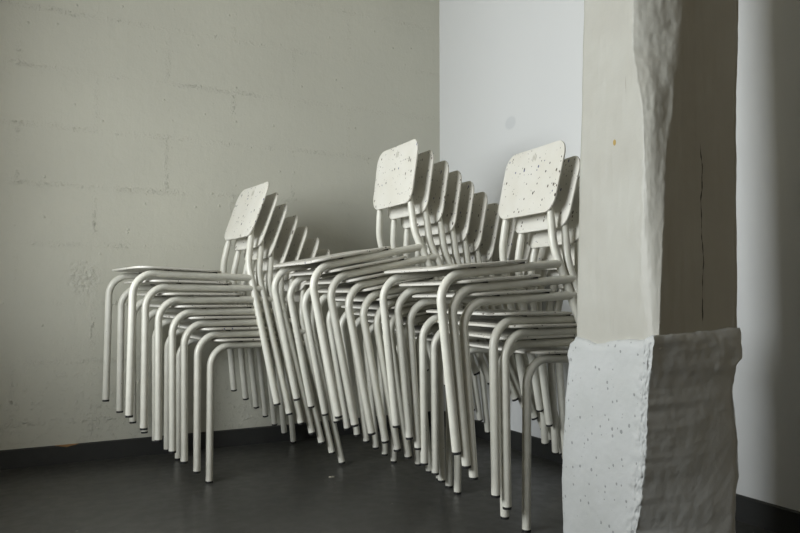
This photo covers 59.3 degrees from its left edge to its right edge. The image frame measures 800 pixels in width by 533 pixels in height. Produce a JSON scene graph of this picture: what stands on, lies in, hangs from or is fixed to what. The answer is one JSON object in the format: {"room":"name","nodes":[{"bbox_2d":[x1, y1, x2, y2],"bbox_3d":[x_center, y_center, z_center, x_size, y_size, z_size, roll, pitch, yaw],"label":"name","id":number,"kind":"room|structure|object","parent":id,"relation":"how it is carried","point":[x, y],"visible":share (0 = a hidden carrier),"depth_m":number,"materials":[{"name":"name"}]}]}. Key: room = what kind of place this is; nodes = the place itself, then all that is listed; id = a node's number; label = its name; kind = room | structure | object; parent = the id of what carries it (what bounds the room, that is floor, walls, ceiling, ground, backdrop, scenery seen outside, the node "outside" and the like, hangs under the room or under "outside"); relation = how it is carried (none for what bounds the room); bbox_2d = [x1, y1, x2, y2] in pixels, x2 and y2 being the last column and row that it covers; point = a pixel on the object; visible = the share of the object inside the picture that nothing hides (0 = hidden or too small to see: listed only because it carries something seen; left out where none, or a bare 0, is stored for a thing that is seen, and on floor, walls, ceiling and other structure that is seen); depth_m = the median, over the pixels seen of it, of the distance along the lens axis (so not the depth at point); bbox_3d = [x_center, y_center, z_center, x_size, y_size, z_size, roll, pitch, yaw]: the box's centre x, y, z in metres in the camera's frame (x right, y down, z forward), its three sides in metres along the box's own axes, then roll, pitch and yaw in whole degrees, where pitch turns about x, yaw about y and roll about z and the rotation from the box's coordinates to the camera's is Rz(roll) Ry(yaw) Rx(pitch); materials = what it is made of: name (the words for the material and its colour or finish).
{"room":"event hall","nodes":[
{"label":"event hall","id":0,"kind":"room"},
{"bbox_2d":[0,0,439,449],"bbox_3d":[-0.930,-0.584,3.039,2.450,2.700,0.200,1,-2,-28],"label":"wall","id":1,"kind":"structure","parent":0,"point":[132,132],"depth_m":2.89,"materials":[{"name":"white paint"}]},
{"bbox_2d":[0,411,430,469],"bbox_3d":[-0.881,0.726,2.897,2.450,0.072,0.008,1,-2,-28],"label":"baseboard","id":2,"kind":"structure","parent":1,"relation":"attached to","point":[132,447],"depth_m":2.79,"materials":[{"name":"paint"}]},
{"bbox_2d":[0,426,774,532],"bbox_3d":[0.321,0.745,-0.143,3.570,0.200,6.900,1,-2,-28],"label":"floor","id":3,"kind":"structure","parent":0,"point":[284,486],"depth_m":2.27,"materials":[{"name":"paint"}]},
{"bbox_2d":[175,249,344,483],"bbox_3d":[-0.554,0.342,2.724,0.524,0.823,0.476,1,-2,-33],"label":"chair","id":4,"kind":"object","parent":3,"relation":"on","point":[230,342],"visible":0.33,"depth_m":2.65,"materials":[{"name":"beige metal"}]},
{"bbox_2d":[164,237,334,473],"bbox_3d":[-0.592,0.300,2.699,0.524,0.823,0.476,0,-2,-32],"label":"chair","id":5,"kind":"object","parent":4,"relation":"on","point":[311,245],"visible":0.46,"depth_m":2.63,"materials":[{"name":"beige metal"}]},
{"bbox_2d":[152,226,324,463],"bbox_3d":[-0.631,0.258,2.674,0.524,0.823,0.476,0,-2,-33],"label":"chair","id":6,"kind":"object","parent":5,"relation":"on","point":[294,252],"visible":0.47,"depth_m":2.52,"materials":[{"name":"beige metal"}]},
{"bbox_2d":[141,215,314,453],"bbox_3d":[-0.665,0.218,2.652,0.524,0.823,0.476,0,-2,-33],"label":"chair","id":7,"kind":"object","parent":6,"relation":"on","point":[282,246],"visible":0.63,"depth_m":2.58,"materials":[{"name":"beige metal"}]},
{"bbox_2d":[129,203,304,441],"bbox_3d":[-0.700,0.175,2.627,0.524,0.823,0.476,0,-2,-32],"label":"chair","id":8,"kind":"object","parent":7,"relation":"on","point":[168,299],"visible":0.63,"depth_m":2.56,"materials":[{"name":"beige metal"}]},
{"bbox_2d":[116,193,292,430],"bbox_3d":[-0.735,0.133,2.605,0.524,0.823,0.476,1,-2,-32],"label":"chair","id":9,"kind":"object","parent":8,"relation":"on","point":[156,286],"visible":0.84,"depth_m":2.56,"materials":[{"name":"beige metal"}]},
{"bbox_2d":[102,182,280,417],"bbox_3d":[-0.771,0.090,2.583,0.524,0.823,0.476,2,-3,-33],"label":"chair","id":10,"kind":"object","parent":9,"relation":"on","point":[249,203],"visible":1,"depth_m":2.55,"materials":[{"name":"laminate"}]},
{"bbox_2d":[390,250,561,487],"bbox_3d":[0.289,0.343,2.662,0.524,0.823,0.476,1,-2,-28],"label":"chair","id":11,"kind":"object","parent":3,"relation":"on","point":[449,457],"visible":0.06,"depth_m":2.35,"materials":[{"name":"beige metal"}]},
{"bbox_2d":[377,232,561,479],"bbox_3d":[0.246,0.292,2.632,0.545,0.854,0.476,1,-2,-28],"label":"chair","id":12,"kind":"object","parent":11,"relation":"on","point":[526,250],"visible":0.09,"depth_m":2.67,"materials":[{"name":"beige metal"}]},
{"bbox_2d":[363,218,550,472],"bbox_3d":[0.203,0.250,2.602,0.563,0.875,0.476,1,-2,-28],"label":"chair","id":13,"kind":"object","parent":12,"relation":"on","point":[495,257],"visible":0.09,"depth_m":2.62,"materials":[{"name":"beige metal"}]},
{"bbox_2d":[350,203,540,465],"bbox_3d":[0.161,0.213,2.574,0.574,0.889,0.476,1,-2,-28],"label":"chair","id":14,"kind":"object","parent":13,"relation":"on","point":[492,217],"visible":0.17,"depth_m":2.53,"materials":[{"name":"beige metal"}]},
{"bbox_2d":[339,192,537,458],"bbox_3d":[0.122,0.180,2.550,0.581,0.898,0.476,1,-2,-28],"label":"chair","id":15,"kind":"object","parent":14,"relation":"on","point":[480,200],"visible":0.25,"depth_m":2.48,"materials":[{"name":"beige metal"}]},
{"bbox_2d":[326,181,521,451],"bbox_3d":[0.083,0.148,2.527,0.588,0.904,0.476,1,-2,-28],"label":"chair","id":16,"kind":"object","parent":15,"relation":"on","point":[462,223],"visible":0.34,"depth_m":2.46,"materials":[{"name":"beige metal"}]},
{"bbox_2d":[314,170,518,443],"bbox_3d":[0.043,0.116,2.507,0.592,0.908,0.476,1,-2,-28],"label":"chair","id":17,"kind":"object","parent":16,"relation":"on","point":[449,216],"visible":0.44,"depth_m":2.42,"materials":[{"name":"beige metal"}]},
{"bbox_2d":[302,161,488,435],"bbox_3d":[0.000,0.085,2.487,0.594,0.910,0.476,1,-2,-28],"label":"chair","id":18,"kind":"object","parent":17,"relation":"on","point":[440,173],"visible":0.57,"depth_m":2.42,"materials":[{"name":"beige metal"}]},
{"bbox_2d":[287,150,488,426],"bbox_3d":[-0.049,0.053,2.465,0.595,0.911,0.476,1,-2,-27],"label":"chair","id":19,"kind":"object","parent":18,"relation":"on","point":[425,161],"visible":0.74,"depth_m":2.38,"materials":[{"name":"beige metal"}]},
{"bbox_2d":[272,139,479,418],"bbox_3d":[-0.100,0.021,2.444,0.598,0.913,0.476,1,-2,-27],"label":"chair","id":20,"kind":"object","parent":19,"relation":"on","point":[396,166],"visible":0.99,"depth_m":2.40,"materials":[{"name":"beige metal"}]},
{"bbox_2d":[454,342,569,532],"bbox_3d":[0.495,0.326,2.214,0.524,0.823,0.476,1,-2,-24],"label":"chair","id":21,"kind":"object","parent":3,"relation":"on","point":[553,354],"visible":0.19,"depth_m":1.93,"materials":[{"name":"beige metal"}]},
{"bbox_2d":[438,284,576,519],"bbox_3d":[0.437,0.275,2.193,0.532,0.837,0.476,1,-2,-22],"label":"chair","id":22,"kind":"object","parent":21,"relation":"on","point":[554,340],"visible":0.12,"depth_m":2.26,"materials":[{"name":"beige metal"}]},
{"bbox_2d":[430,270,576,509],"bbox_3d":[0.416,0.245,2.177,0.524,0.823,0.476,0,-2,-26],"label":"chair","id":23,"kind":"object","parent":22,"relation":"on","point":[528,330],"visible":0.29,"depth_m":2.00,"materials":[{"name":"beige metal"}]},
{"bbox_2d":[419,243,575,497],"bbox_3d":[0.381,0.211,2.171,0.524,0.823,0.476,0,-2,-27],"label":"chair","id":24,"kind":"object","parent":23,"relation":"on","point":[509,317],"visible":0.45,"depth_m":2.01,"materials":[{"name":"beige metal"}]},
{"bbox_2d":[406,175,579,479],"bbox_3d":[0.348,0.147,2.138,0.548,0.860,0.476,1,-2,-20],"label":"chair","id":25,"kind":"object","parent":24,"relation":"on","point":[537,239],"visible":0.61,"depth_m":2.10,"materials":[{"name":"beige metal"}]},
{"bbox_2d":[394,156,579,468],"bbox_3d":[0.316,0.105,2.127,0.559,0.872,0.476,1,-2,-21],"label":"chair","id":26,"kind":"object","parent":25,"relation":"on","point":[562,206],"visible":0.7,"depth_m":2.06,"materials":[{"name":"beige metal"}]},
{"bbox_2d":[379,140,576,454],"bbox_3d":[0.275,0.062,2.121,0.565,0.878,0.476,1,-2,-24],"label":"chair","id":27,"kind":"object","parent":26,"relation":"on","point":[532,177],"visible":0.98,"depth_m":2.11,"materials":[{"name":"beige metal"}]},
{"bbox_2d":[562,0,741,532],"bbox_3d":[0.608,-0.635,1.720,0.318,2.700,0.315,1,-2,-28],"label":"pillar","id":28,"kind":"structure","parent":3,"relation":"on","point":[650,441],"depth_m":1.58,"materials":[{"name":"paint"}]},
{"bbox_2d":[439,0,799,510],"bbox_3d":[0.733,-0.596,2.732,0.200,2.700,2.300,1,-2,-28],"label":"wall","id":29,"kind":"structure","parent":0,"point":[511,71],"depth_m":2.01,"materials":[{"name":"white paint"}]},
{"bbox_2d":[444,411,799,532],"bbox_3d":[0.690,0.711,2.541,0.008,0.074,2.092,1,-2,-28],"label":"baseboard","id":30,"kind":"structure","parent":29,"relation":"attached to","point":[755,512],"depth_m":1.97,"materials":[{"name":"paint"}]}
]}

